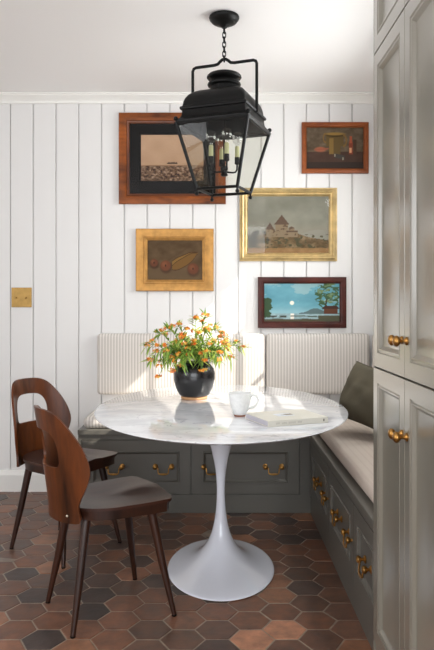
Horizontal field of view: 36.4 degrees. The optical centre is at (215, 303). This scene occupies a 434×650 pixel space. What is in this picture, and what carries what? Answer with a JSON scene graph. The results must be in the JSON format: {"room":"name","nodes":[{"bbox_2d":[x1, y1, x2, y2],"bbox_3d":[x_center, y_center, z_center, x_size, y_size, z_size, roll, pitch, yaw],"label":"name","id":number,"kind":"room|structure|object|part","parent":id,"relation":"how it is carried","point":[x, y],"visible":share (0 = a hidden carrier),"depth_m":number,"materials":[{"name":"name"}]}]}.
{"room":"dining room","nodes":[
{"label":"dining room","id":0,"kind":"room"},
{"bbox_2d":[0,492,371,649],"bbox_3d":[-0.593,1.201,1.250,3.687,0.006,6.237,0,0,0],"label":"floor","id":1,"kind":"structure","parent":0,"point":[305,605],"depth_m":2.71,"materials":[{"name":"tile"}]},
{"bbox_2d":[9,378,121,568],"bbox_3d":[-0.786,0.792,3.287,0.500,0.815,0.404,0,0,33],"label":"bistro chair","id":2,"kind":"object","parent":1,"relation":"on","point":[28,440],"visible":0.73,"depth_m":3.31,"materials":[{"name":"brown wood"}]},
{"bbox_3d":[-0.954,0.989,3.239,0.116,0.414,0.037,0,0,-9],"label":"leg","id":3,"kind":"part","parent":2,"relation":"part of","materials":[{"name":"brown wood"}]},
{"bbox_3d":[-0.930,0.595,3.381,0.155,0.419,0.376,0,0,33],"label":"backrest","id":4,"kind":"part","parent":2,"relation":"part of","materials":[{"name":"brown wood"}]},
{"bbox_3d":[-0.708,0.989,3.049,0.036,0.414,0.124,0,0,-10],"label":"leg","id":5,"kind":"part","parent":2,"relation":"part of","materials":[{"name":"brown wood"}]},
{"bbox_3d":[-0.750,0.755,3.263,0.414,0.035,0.388,0,0,33],"label":"seat","id":6,"kind":"part","parent":2,"relation":"part of","materials":[{"name":"brown wood"}]},
{"bbox_3d":[-0.536,0.989,3.313,0.124,0.414,0.036,0,0,-14],"label":"leg","id":7,"kind":"part","parent":2,"relation":"part of","materials":[{"name":"brown wood"}]},
{"bbox_2d":[34,405,176,638],"bbox_3d":[-0.461,0.792,2.590,0.500,0.815,0.404,0,0,-30],"label":"bistro chair","id":8,"kind":"object","parent":1,"relation":"on","point":[72,499],"visible":1,"depth_m":2.46,"materials":[{"name":"brown wood"}]},
{"bbox_3d":[-0.626,0.989,2.647,0.116,0.414,0.037,0,0,12],"label":"leg","id":9,"kind":"part","parent":8,"relation":"part of","materials":[{"name":"brown wood"}]},
{"bbox_3d":[-0.610,0.595,2.504,0.155,0.419,0.376,0,0,-30],"label":"backrest","id":10,"kind":"part","parent":8,"relation":"part of","materials":[{"name":"brown wood"}]},
{"bbox_3d":[-0.494,0.989,2.418,0.037,0.414,0.116,0,0,18],"label":"leg","id":11,"kind":"part","parent":8,"relation":"part of","materials":[{"name":"brown wood"}]},
{"bbox_3d":[-0.423,0.755,2.611,0.414,0.035,0.388,0,0,-30],"label":"seat","id":12,"kind":"part","parent":8,"relation":"part of","materials":[{"name":"brown wood"}]},
{"bbox_3d":[-0.371,0.989,2.824,0.036,0.414,0.124,0,0,13],"label":"leg","id":13,"kind":"part","parent":8,"relation":"part of","materials":[{"name":"brown wood"}]},
{"bbox_3d":[-0.213,0.989,2.551,0.124,0.414,0.036,0,0,17],"label":"leg","id":14,"kind":"part","parent":8,"relation":"part of","materials":[{"name":"brown wood"}]},
{"bbox_2d":[78,425,310,512],"bbox_3d":[0.128,0.959,3.993,1.835,0.482,0.475,0,0,0],"label":"bench","id":15,"kind":"object","parent":1,"relation":"on","point":[268,477],"visible":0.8,"depth_m":3.78,"materials":[{"name":"grey paint"}]},
{"bbox_2d":[84,410,106,427],"bbox_3d":[0.128,0.678,4.000,1.785,0.076,0.430,0,0,0],"label":"seat cushion","id":16,"kind":"object","parent":15,"relation":"on","point":[90,421],"visible":0.16,"depth_m":3.79,"materials":[{"name":"beige fabric"}]},
{"bbox_3d":[0.128,0.733,3.998,1.835,0.030,0.464,0,0,0],"label":"lid","id":17,"kind":"part","parent":15,"relation":"part of","materials":[{"name":"grey paint"}]},
{"bbox_3d":[-0.585,0.947,3.773,0.124,0.060,0.036,0,0,0],"label":"drawer pull","id":18,"kind":"part","parent":15,"relation":"part of","materials":[{"name":"gold metal"}]},
{"bbox_3d":[-0.458,0.934,3.789,0.624,0.307,0.022,0,0,0],"label":"drawer","id":19,"kind":"part","parent":15,"relation":"part of","materials":[{"name":"grey paint"}]},
{"bbox_3d":[-0.301,0.947,3.773,0.124,0.060,0.036,0,0,0],"label":"drawer pull","id":20,"kind":"part","parent":15,"relation":"part of","materials":[{"name":"gold metal"}]},
{"bbox_3d":[-0.025,0.947,3.773,0.124,0.060,0.036,0,0,0],"label":"drawer pull","id":21,"kind":"part","parent":15,"relation":"part of","materials":[{"name":"gold metal"}]},
{"bbox_3d":[0.169,0.934,3.789,0.618,0.307,0.022,0,0,0],"label":"drawer","id":22,"kind":"part","parent":15,"relation":"part of","materials":[{"name":"grey paint"}]},
{"bbox_3d":[0.330,0.947,3.773,0.124,0.060,0.036,0,0,0],"label":"drawer pull","id":23,"kind":"part","parent":15,"relation":"part of","materials":[{"name":"gold metal"}]},
{"bbox_2d":[94,385,347,600],"bbox_3d":[0.022,0.832,3.009,1.154,0.735,1.629,0,0,0],"label":"pedestal table","id":24,"kind":"object","parent":1,"relation":"on","point":[220,567],"visible":0.98,"depth_m":2.87,"materials":[{"name":"white stone"}]},
{"bbox_2d":[173,361,214,399],"bbox_3d":[-0.107,0.374,3.245,0.204,0.180,0.204,0,0,0],"label":"flower pot","id":25,"kind":"object","parent":24,"relation":"on","point":[195,384],"visible":0.8,"depth_m":3.17,"materials":[{"name":"black ceramic"}]},
{"bbox_2d":[139,307,252,377],"bbox_3d":[-0.098,0.210,3.241,0.567,0.389,0.361,0,0,0],"label":"flower bouquet","id":26,"kind":"object","parent":25,"relation":"in","point":[172,353],"visible":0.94,"depth_m":3.19,"materials":[{"name":"green plant"}]},
{"bbox_2d":[228,391,258,416],"bbox_3d":[0.106,0.416,2.734,0.116,0.096,0.097,0,0,42],"label":"mug","id":27,"kind":"object","parent":24,"relation":"on","point":[239,401],"visible":1,"depth_m":2.71,"materials":[{"name":"white ceramic"}]},
{"bbox_3d":[0.157,0.403,2.733,0.046,0.066,0.011,0,0,7],"label":"handle","id":28,"kind":"part","parent":27,"relation":"part of","materials":[{"name":"white ceramic"}]},
{"bbox_2d":[246,409,327,426],"bbox_3d":[0.280,0.453,2.633,0.262,0.023,0.207,0,0,-22],"label":"book","id":29,"kind":"object","parent":24,"relation":"on","point":[297,416],"visible":1,"depth_m":2.58,"materials":[{"name":"white paper"}]},
{"bbox_2d":[273,413,292,415],"bbox_3d":[0.270,0.442,2.633,0.075,0.001,0.060,0,0,-22],"label":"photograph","id":30,"kind":"object","parent":29,"relation":"on","point":[281,414],"depth_m":2.64},
{"bbox_2d":[309,434,373,649],"bbox_3d":[0.748,0.959,2.976,0.475,0.482,1.572,0,0,0],"label":"bench","id":31,"kind":"object","parent":1,"relation":"on","point":[342,513],"visible":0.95,"depth_m":2.72,"materials":[{"name":"grey paint"}]},
{"bbox_3d":[0.528,0.947,3.462,0.036,0.060,0.124,0,0,0],"label":"drawer pull","id":32,"kind":"part","parent":31,"relation":"part of","materials":[{"name":"gold metal"}]},
{"bbox_3d":[0.544,0.934,3.436,0.022,0.307,0.572,0,0,0],"label":"drawer","id":33,"kind":"part","parent":31,"relation":"part of","materials":[{"name":"grey paint"}]},
{"bbox_3d":[0.528,0.947,3.207,0.036,0.060,0.124,0,0,0],"label":"drawer pull","id":34,"kind":"part","parent":31,"relation":"part of","materials":[{"name":"gold metal"}]},
{"bbox_3d":[0.528,0.947,2.907,0.036,0.060,0.124,0,0,0],"label":"drawer pull","id":35,"kind":"part","parent":31,"relation":"part of","materials":[{"name":"gold metal"}]},
{"bbox_3d":[0.753,0.733,2.976,0.464,0.030,1.572,0,0,0],"label":"lid","id":36,"kind":"part","parent":31,"relation":"part of","materials":[{"name":"grey paint"}]},
{"bbox_3d":[0.544,0.934,2.861,0.022,0.307,0.567,0,0,0],"label":"drawer","id":37,"kind":"part","parent":31,"relation":"part of","materials":[{"name":"grey paint"}]},
{"bbox_2d":[319,419,373,503],"bbox_3d":[0.791,0.679,2.987,0.478,0.074,1.575,0,0,0],"label":"seat cushion","id":38,"kind":"object","parent":31,"relation":"on","point":[352,442],"visible":0.26,"depth_m":2.96,"materials":[{"name":"fabric"}]},
{"bbox_2d":[339,361,373,428],"bbox_3d":[0.785,0.463,3.180,0.235,0.347,0.483,0,0,-32],"label":"pillow","id":39,"kind":"object","parent":38,"relation":"on","point":[357,394],"visible":0.38,"depth_m":3.17,"materials":[{"name":"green fabric"}]},
{"bbox_3d":[0.528,0.947,2.652,0.036,0.060,0.124,0,0,0],"label":"drawer pull","id":40,"kind":"part","parent":31,"relation":"part of","materials":[{"name":"gold metal"}]},
{"bbox_3d":[0.544,0.934,2.382,0.022,0.307,0.377,0,0,0],"label":"drawer","id":41,"kind":"part","parent":31,"relation":"part of","materials":[{"name":"grey paint"}]},
{"bbox_3d":[0.528,0.947,2.362,0.036,0.060,0.124,0,0,0],"label":"drawer pull","id":42,"kind":"part","parent":31,"relation":"part of","materials":[{"name":"gold metal"}]},
{"bbox_2d":[374,0,433,649],"bbox_3d":[0.762,-0.069,1.799,0.565,2.538,0.760,0,0,0],"label":"tall cabinet","id":43,"kind":"object","parent":1,"relation":"on","point":[403,29],"visible":1,"depth_m":1.84,"materials":[{"name":"grey paint"}]},
{"bbox_3d":[0.530,-0.306,1.998,0.020,1.020,0.354,0,0,0],"label":"door","id":44,"kind":"part","parent":43,"relation":"part of","materials":[{"name":"grey paint"}]},
{"bbox_3d":[0.530,-1.070,1.998,0.020,0.500,0.354,0,0,0],"label":"door","id":45,"kind":"part","parent":43,"relation":"part of","materials":[{"name":"grey paint"}]},
{"bbox_3d":[0.530,0.657,1.998,0.020,0.896,0.354,0,0,0],"label":"door","id":46,"kind":"part","parent":43,"relation":"part of","materials":[{"name":"grey paint"}]},
{"bbox_3d":[0.500,0.101,1.843,0.040,0.031,0.031,0,0,0],"label":"knob","id":47,"kind":"part","parent":43,"relation":"part of","materials":[{"name":"gold metal"}]},
{"bbox_3d":[0.500,0.362,1.843,0.040,0.031,0.031,0,0,0],"label":"knob","id":48,"kind":"part","parent":43,"relation":"part of","materials":[{"name":"gold metal"}]},
{"bbox_3d":[0.500,0.101,1.794,0.040,0.031,0.031,0,0,0],"label":"knob","id":49,"kind":"part","parent":43,"relation":"part of","materials":[{"name":"gold metal"}]},
{"bbox_3d":[0.500,0.362,1.794,0.040,0.031,0.031,0,0,0],"label":"knob","id":50,"kind":"part","parent":43,"relation":"part of","materials":[{"name":"gold metal"}]},
{"bbox_3d":[0.530,-0.306,1.641,0.020,1.020,0.354,0,0,0],"label":"door","id":51,"kind":"part","parent":43,"relation":"part of","materials":[{"name":"grey paint"}]},
{"bbox_3d":[0.530,0.657,1.641,0.020,0.896,0.354,0,0,0],"label":"door","id":52,"kind":"part","parent":43,"relation":"part of","materials":[{"name":"grey paint"}]},
{"bbox_2d":[0,104,373,469],"bbox_3d":[-0.617,-0.070,4.285,3.735,2.580,0.100,0,0,0],"label":"wall","id":53,"kind":"structure","parent":0,"point":[66,236],"depth_m":4.24,"materials":[{"name":"white paint"}]},
{"bbox_2d":[11,288,31,306],"bbox_3d":[-1.246,-0.042,4.222,0.129,0.126,0.026,0,0,0],"label":"light switch","id":54,"kind":"object","parent":53,"relation":"attached to","point":[20,297],"visible":1,"depth_m":4.23,"materials":[{"name":"gold metal"}]},
{"bbox_2d":[0,470,46,491],"bbox_3d":[-1.550,1.133,4.229,1.500,0.139,0.023,0,0,0],"label":"baseboard","id":55,"kind":"structure","parent":53,"relation":"attached to","point":[10,480],"depth_m":4.22,"materials":[{"name":"white paint"}]},
{"bbox_2d":[97,333,179,393],"bbox_3d":[-0.488,0.374,4.192,0.516,0.378,0.077,0,0,0],"label":"cushion","id":56,"kind":"object","parent":53,"relation":"attached to","point":[121,369],"depth_m":4.16,"materials":[{"name":"beige fabric"}]},
{"bbox_2d":[119,113,225,203],"bbox_3d":[-0.279,-0.930,4.221,0.683,0.582,0.027,0,0,0],"label":"framed photograph","id":57,"kind":"object","parent":53,"relation":"attached to","point":[153,167],"visible":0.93,"depth_m":4.23,"materials":[{"name":"orange wood"}]},
{"bbox_2d":[136,229,213,290],"bbox_3d":[-0.263,-0.282,4.220,0.496,0.397,0.029,0,0,0],"label":"framed painting","id":58,"kind":"object","parent":53,"relation":"attached to","point":[166,259],"visible":1,"depth_m":4.22,"materials":[{"name":"gold metal"}]},
{"bbox_2d":[0,92,373,103],"bbox_3d":[-0.625,-1.317,4.210,3.350,0.066,0.070,0,0,0],"label":"trim","id":59,"kind":"structure","parent":53,"relation":"attached to","point":[5,97],"depth_m":4.20,"materials":[{"name":"white paint"}]},
{"bbox_2d":[186,333,264,385],"bbox_3d":[0.060,0.349,4.192,0.491,0.327,0.077,0,0,0],"label":"cushion","id":60,"kind":"object","parent":53,"relation":"attached to","point":[249,369],"depth_m":4.16,"materials":[{"name":"beige fabric"}]},
{"bbox_2d":[239,188,336,260],"bbox_3d":[0.463,-0.509,4.219,0.624,0.469,0.030,0,0,0],"label":"framed painting","id":61,"kind":"object","parent":53,"relation":"attached to","point":[277,224],"visible":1,"depth_m":4.23,"materials":[{"name":"gold metal"}]},
{"bbox_2d":[258,277,345,327],"bbox_3d":[0.550,-0.010,4.221,0.564,0.325,0.027,0,0,0],"label":"framed painting","id":62,"kind":"object","parent":53,"relation":"attached to","point":[283,302],"visible":1,"depth_m":4.23,"materials":[{"name":"brown wood"}]},
{"bbox_2d":[266,333,368,393],"bbox_3d":[0.645,0.380,4.192,0.654,0.384,0.077,0,0,0],"label":"cushion","id":63,"kind":"object","parent":53,"relation":"attached to","point":[313,363],"visible":0.74,"depth_m":4.16,"materials":[{"name":"beige fabric"}]},
{"bbox_2d":[301,122,368,173],"bbox_3d":[0.761,-0.998,4.221,0.426,0.325,0.027,0,0,0],"label":"framed painting","id":64,"kind":"object","parent":53,"relation":"attached to","point":[326,147],"visible":1,"depth_m":4.23,"materials":[{"name":"brown wood"}]},
{"bbox_2d":[0,0,373,91],"bbox_3d":[-0.575,-1.370,1.268,3.650,0.060,6.135,0,0,0],"label":"ceiling","id":65,"kind":"structure","parent":0,"point":[46,45],"depth_m":3.42,"materials":[{"name":"white paint"}]},
{"bbox_2d":[173,10,271,201],"bbox_3d":[0.038,-0.918,3.070,0.362,0.844,0.362,0,0,20],"label":"hanging lantern","id":66,"kind":"object","parent":65,"relation":"hanging from","point":[224,111],"visible":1,"depth_m":3.01,"materials":[{"name":"black metal"}]},
{"bbox_3d":[-0.004,-0.646,3.063,0.063,0.076,0.025,0,0,-13],"label":"candle arm","id":67,"kind":"part","parent":66,"relation":"part of","materials":[{"name":"black metal"}]},
{"bbox_3d":[0.031,-0.646,3.112,0.025,0.076,0.063,0,0,-13],"label":"candle arm","id":68,"kind":"part","parent":66,"relation":"part of","materials":[{"name":"black metal"}]},
{"bbox_3d":[0.038,-1.010,3.070,0.330,0.270,0.014,0,0,20],"label":"bail handle","id":69,"kind":"part","parent":66,"relation":"part of","materials":[{"name":"black metal"}]},
{"bbox_3d":[0.045,-0.646,3.028,0.025,0.076,0.063,0,0,-13],"label":"candle arm","id":70,"kind":"part","parent":66,"relation":"part of","materials":[{"name":"black metal"}]},
{"bbox_3d":[0.080,-0.646,3.077,0.063,0.076,0.025,0,0,-13],"label":"candle arm","id":71,"kind":"part","parent":66,"relation":"part of","materials":[{"name":"black metal"}]},
{"bbox_3d":[1.110,-0.070,1.268,0.120,2.580,6.135,0,0,0],"label":"wall","id":72,"kind":"structure","parent":0,"visible":0},
{"bbox_2d":[372,335,373,367],"bbox_3d":[1.009,0.380,3.303,0.074,0.384,1.705,0,0,0],"label":"cushion","id":73,"kind":"object","parent":72,"relation":"attached to","point":[373,335],"visible":0.07,"depth_m":4.11,"materials":[{"name":"beige fabric"}]}
]}

